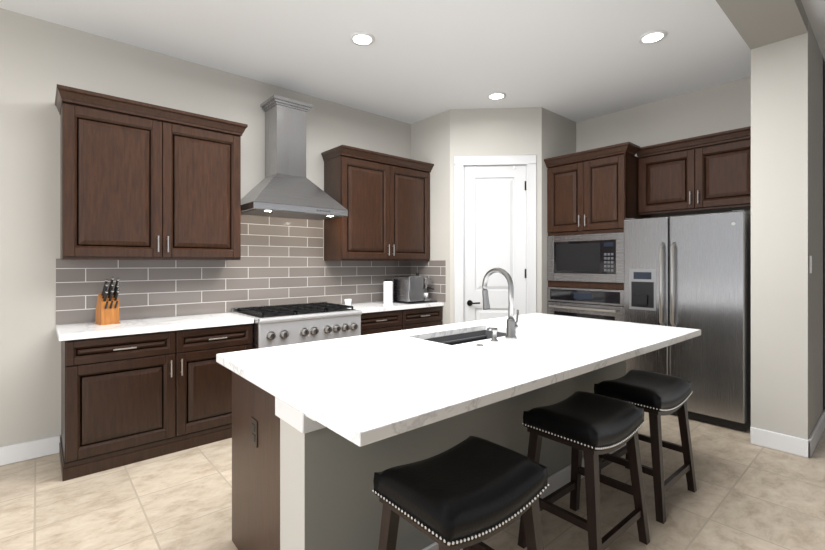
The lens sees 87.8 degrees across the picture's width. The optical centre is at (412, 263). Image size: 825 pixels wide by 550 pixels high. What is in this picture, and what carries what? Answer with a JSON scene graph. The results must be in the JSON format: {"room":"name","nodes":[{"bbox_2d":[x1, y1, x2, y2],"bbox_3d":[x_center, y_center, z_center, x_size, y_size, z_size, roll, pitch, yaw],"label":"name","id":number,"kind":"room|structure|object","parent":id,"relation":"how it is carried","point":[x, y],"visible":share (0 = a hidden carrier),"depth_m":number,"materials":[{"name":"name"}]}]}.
{"room":"kitchen","nodes":[
{"label":"kitchen","id":0,"kind":"room"},
{"bbox_2d":[0,8,410,446],"bbox_3d":[-2.609,-0.180,3.112,6.970,3.080,0.120,0,0,-41],"label":"wall","id":1,"kind":"structure","parent":0,"point":[40,59],"depth_m":3.06,"materials":[{"name":"grey paint"}]},
{"bbox_2d":[0,435,59,465],"bbox_3d":[-3.861,1.298,1.927,3.525,0.125,0.016,0,0,-41],"label":"baseboard","id":2,"kind":"structure","parent":1,"relation":"attached to","point":[38,448],"depth_m":2.97,"materials":[{"name":"white wood"}]},
{"bbox_2d":[55,84,247,259],"bbox_3d":[-1.965,-0.592,3.318,1.222,1.127,0.412,0,0,-41],"label":"upper cabinet","id":3,"kind":"object","parent":1,"relation":"attached to","point":[142,181],"visible":1,"depth_m":3.13,"materials":[{"name":"brown wood"}]},
{"bbox_2d":[56,214,445,324],"bbox_3d":[-1.092,-0.051,3.960,3.370,0.978,0.600,0,0,-41],"label":"tile backsplash","id":4,"kind":"structure","parent":1,"relation":"attached to","point":[281,262],"depth_m":3.97,"materials":[{"name":"grey tile"}]},
{"bbox_2d":[241,95,347,219],"bbox_3d":[-1.121,-0.972,3.974,0.900,1.057,0.522,0,0,-41],"label":"range hood","id":5,"kind":"object","parent":1,"relation":"attached to","point":[285,187],"visible":0.98,"depth_m":3.93,"materials":[{"name":"silver metal"}]},
{"bbox_2d":[321,145,433,260],"bbox_3d":[-0.351,-0.592,4.729,1.236,1.127,0.412,0,0,-41],"label":"upper cabinet","id":6,"kind":"object","parent":1,"relation":"attached to","point":[383,199],"visible":1,"depth_m":4.52,"materials":[{"name":"brown wood"}]},
{"bbox_2d":[0,412,824,549],"bbox_3d":[1.118,1.410,1.608,10.600,0.100,7.350,0,0,-41],"label":"floor","id":7,"kind":"structure","parent":0,"point":[747,495],"depth_m":2.43,"materials":[{"name":"tile"}]},
{"bbox_2d":[56,312,253,481],"bbox_3d":[-1.906,0.900,3.249,1.208,0.920,0.592,0,0,-41],"label":"base cabinet","id":8,"kind":"object","parent":7,"relation":"on","point":[135,390],"visible":0.94,"depth_m":2.97,"materials":[{"name":"brown wood"}]},
{"bbox_2d":[95,277,119,324],"bbox_3d":[-2.213,0.269,3.124,0.194,0.342,0.118,0,0,39],"label":"knife block","id":9,"kind":"object","parent":8,"relation":"on","point":[107,309],"visible":1,"depth_m":3.09,"materials":[{"name":"brown wood"}]},
{"bbox_2d":[231,302,361,348],"bbox_3d":[-1.035,0.879,3.906,0.960,0.961,0.732,0,0,-41],"label":"range","id":10,"kind":"object","parent":7,"relation":"on","point":[280,325],"visible":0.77,"depth_m":3.67,"materials":[{"name":"silver metal"}]},
{"bbox_2d":[341,301,443,334],"bbox_3d":[-0.275,0.900,4.676,1.191,0.920,0.592,0,0,-41],"label":"base cabinet","id":11,"kind":"object","parent":7,"relation":"on","point":[379,317],"visible":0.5,"depth_m":4.49,"materials":[{"name":"brown wood"}]},
{"bbox_2d":[345,299,351,305],"bbox_3d":[-0.667,0.405,4.439,0.072,0.070,0.070,0,0,-41],"label":"cup","id":12,"kind":"object","parent":11,"relation":"on","point":[348,302],"visible":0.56,"depth_m":4.41,"materials":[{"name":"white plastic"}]},
{"bbox_2d":[383,281,392,303],"bbox_3d":[-0.267,0.318,4.695,0.104,0.245,0.104,0,0,-41],"label":"canister","id":13,"kind":"object","parent":11,"relation":"on","point":[387,292],"visible":1,"depth_m":4.65,"materials":[{"name":"white plastic"}]},
{"bbox_2d":[393,273,436,303],"bbox_3d":[0.036,0.275,4.873,0.420,0.330,0.382,0,0,-41],"label":"espresso machine","id":14,"kind":"object","parent":11,"relation":"on","point":[410,289],"visible":1,"depth_m":4.76,"materials":[{"name":"silver metal"}]},
{"bbox_2d":[232,325,632,549],"bbox_3d":[0.397,0.920,2.555,2.594,0.880,1.122,0,0,-41],"label":"kitchen island","id":15,"kind":"object","parent":7,"relation":"on","point":[323,431],"depth_m":1.77,"materials":[{"name":"brown wood"}]},
{"bbox_2d":[216,333,567,452],"bbox_3d":[-0.151,0.460,1.937,1.057,0.040,1.288,0,0,-41],"label":"island countertop","id":16,"kind":"structure","parent":15,"relation":"on","point":[370,390],"depth_m":1.67,"materials":[{"name":"white stone"}]},
{"bbox_2d":[424,329,503,344],"bbox_3d":[0.367,0.584,2.699,0.771,0.232,0.433,0,0,-41],"label":"sink","id":17,"kind":"object","parent":16,"relation":"in","point":[461,334],"depth_m":2.93,"materials":[{"name":"silver metal"}]},
{"bbox_2d":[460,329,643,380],"bbox_3d":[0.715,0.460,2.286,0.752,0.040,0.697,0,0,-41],"label":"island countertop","id":18,"kind":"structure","parent":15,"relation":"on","point":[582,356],"depth_m":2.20,"materials":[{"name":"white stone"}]},
{"bbox_2d":[487,327,497,341],"bbox_3d":[0.453,0.401,2.435,0.044,0.078,0.075,0,0,-41],"label":"soap dispenser","id":19,"kind":"object","parent":18,"relation":"on","point":[494,334],"visible":1,"depth_m":2.41,"materials":[{"name":"silver metal"}]},
{"bbox_2d":[482,268,518,339],"bbox_3d":[0.532,0.233,2.594,0.107,0.415,0.249,0,0,-41],"label":"faucet","id":20,"kind":"object","parent":18,"relation":"on","point":[511,326],"visible":1,"depth_m":2.51,"materials":[{"name":"silver metal"}]},
{"bbox_2d":[372,436,548,549],"bbox_3d":[0.170,1.023,1.477,0.521,0.674,0.413,0,0,-41],"label":"stool","id":21,"kind":"object","parent":7,"relation":"on","point":[471,492],"visible":1,"depth_m":1.39,"materials":[{"name":"black leather"}]},
{"bbox_2d":[518,391,649,549],"bbox_3d":[0.834,1.023,2.084,0.521,0.674,0.413,0,0,-41],"label":"stool","id":22,"kind":"object","parent":7,"relation":"on","point":[593,426],"visible":1,"depth_m":2.00,"materials":[{"name":"black leather"}]},
{"bbox_2d":[544,142,650,306],"bbox_3d":[2.022,0.102,4.643,0.717,2.515,0.907,0,0,-41],"label":"tall cabinet","id":23,"kind":"object","parent":7,"relation":"on","point":[593,191],"visible":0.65,"depth_m":4.40,"materials":[{"name":"brown wood"}]},
{"bbox_2d":[547,232,623,282],"bbox_3d":[1.986,-0.058,4.652,0.559,0.495,0.837,0,0,-41],"label":"microwave","id":24,"kind":"object","parent":23,"relation":"in","point":[598,257],"visible":0.94,"depth_m":4.44,"materials":[{"name":"silver metal"}]},
{"bbox_2d":[547,287,623,321],"bbox_3d":[1.968,0.615,4.636,0.648,0.710,0.837,0,0,-41],"label":"wall oven","id":25,"kind":"object","parent":23,"relation":"in","point":[602,304],"visible":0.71,"depth_m":4.43,"materials":[{"name":"silver metal"}]},
{"bbox_2d":[594,370,696,523],"bbox_3d":[1.376,1.023,2.558,0.521,0.674,0.413,0,0,-41],"label":"stool","id":26,"kind":"object","parent":7,"relation":"on","point":[655,396],"visible":0.88,"depth_m":2.44,"materials":[{"name":"black leather"}]},
{"bbox_2d":[624,210,750,431],"bbox_3d":[2.563,0.465,3.960,0.762,1.790,0.937,0,0,-41],"label":"refrigerator","id":27,"kind":"object","parent":7,"relation":"on","point":[689,271],"visible":0.85,"depth_m":3.63,"materials":[{"name":"grey metal"}]},
{"bbox_2d":[0,0,824,123],"bbox_3d":[1.118,-1.770,1.608,10.600,0.100,7.350,0,0,-41],"label":"ceiling","id":28,"kind":"structure","parent":0,"point":[572,60],"depth_m":3.38,"materials":[{"name":"white paint"}]},
{"bbox_2d":[350,32,374,45],"bbox_3d":[-0.383,-1.713,3.279,0.193,0.012,0.193,0,0,10],"label":"recessed light","id":29,"kind":"object","parent":28,"relation":"in","point":[368,39],"depth_m":3.26,"materials":[{"name":"white"}]},
{"bbox_2d":[487,92,505,99],"bbox_3d":[0.861,-1.713,4.393,0.193,0.012,0.193,0,0,40],"label":"recessed light","id":30,"kind":"object","parent":28,"relation":"in","point":[495,95],"depth_m":4.38,"materials":[{"name":"white"}]},
{"bbox_2d":[638,30,666,43],"bbox_3d":[1.819,-1.713,3.252,0.193,0.012,0.193,0,0,40],"label":"recessed light","id":31,"kind":"object","parent":28,"relation":"in","point":[654,36],"depth_m":3.24,"materials":[{"name":"white"}]},
{"bbox_2d":[411,110,449,324],"bbox_3d":[0.237,-0.180,5.076,0.100,3.080,0.670,0,0,-41],"label":"wall","id":32,"kind":"structure","parent":0,"point":[430,139],"depth_m":4.93,"materials":[{"name":"grey paint"}]},
{"bbox_2d":[450,107,541,323],"bbox_3d":[0.924,-0.180,4.807,1.004,3.080,0.100,0,0,4],"label":"wall","id":33,"kind":"structure","parent":0,"point":[495,131],"depth_m":4.75,"materials":[{"name":"grey paint"}]},
{"bbox_2d":[454,155,535,322],"bbox_3d":[0.915,0.083,4.782,0.900,2.555,0.152,0,0,4],"label":"door","id":34,"kind":"structure","parent":33,"relation":"attached to","point":[494,211],"depth_m":4.77,"materials":[{"name":"white wood"}]},
{"bbox_2d":[542,108,575,313],"bbox_3d":[1.713,-0.180,5.045,0.860,3.080,0.100,0,0,-41],"label":"wall","id":35,"kind":"structure","parent":0,"point":[558,135],"depth_m":4.82,"materials":[{"name":"grey paint"}]},
{"bbox_2d":[576,61,824,410],"bbox_3d":[2.724,-0.180,4.481,0.120,3.080,2.280,0,0,-41],"label":"wall","id":36,"kind":"structure","parent":0,"point":[718,108],"depth_m":4.40,"materials":[{"name":"grey paint"}]},
{"bbox_2d":[636,126,750,216],"bbox_3d":[2.723,-0.824,4.066,0.422,0.662,1.000,0,0,-41],"label":"upper cabinet","id":37,"kind":"object","parent":36,"relation":"attached to","point":[708,173],"visible":0.73,"depth_m":3.96,"materials":[{"name":"brown wood"}]},
{"bbox_2d":[716,0,807,49],"bbox_3d":[-0.143,-1.669,0.672,7.470,0.099,0.320,0,0,-41],"label":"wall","id":38,"kind":"structure","parent":0,"point":[758,23],"depth_m":2.85,"materials":[{"name":"grey paint"}]},
{"bbox_2d":[751,20,824,439],"bbox_3d":[3.847,-0.180,4.161,3.130,3.080,0.320,0,0,-41],"label":"wall","id":39,"kind":"structure","parent":0,"point":[787,221],"depth_m":3.14,"materials":[{"name":"grey paint"}]},
{"bbox_2d":[750,427,804,456],"bbox_3d":[2.658,1.298,3.131,0.016,0.125,0.306,0,0,-41],"label":"baseboard","id":40,"kind":"structure","parent":39,"relation":"attached to","point":[765,438],"depth_m":3.12,"materials":[{"name":"white wood"}]},
{"bbox_2d":[809,256,811,272],"bbox_3d":[2.856,0.007,3.076,0.080,0.125,0.008,0,0,-41],"label":"switch plate","id":41,"kind":"object","parent":39,"relation":"attached to","point":[810,264],"visible":0.96,"depth_m":3.06,"materials":[{"name":"white plastic"}]},
{"bbox_2d":[805,409,824,457],"bbox_3d":[3.951,1.298,4.029,3.146,0.125,0.016,0,0,-41],"label":"baseboard","id":42,"kind":"structure","parent":39,"relation":"attached to","point":[810,444],"depth_m":3.16,"materials":[{"name":"white wood"}]}
]}

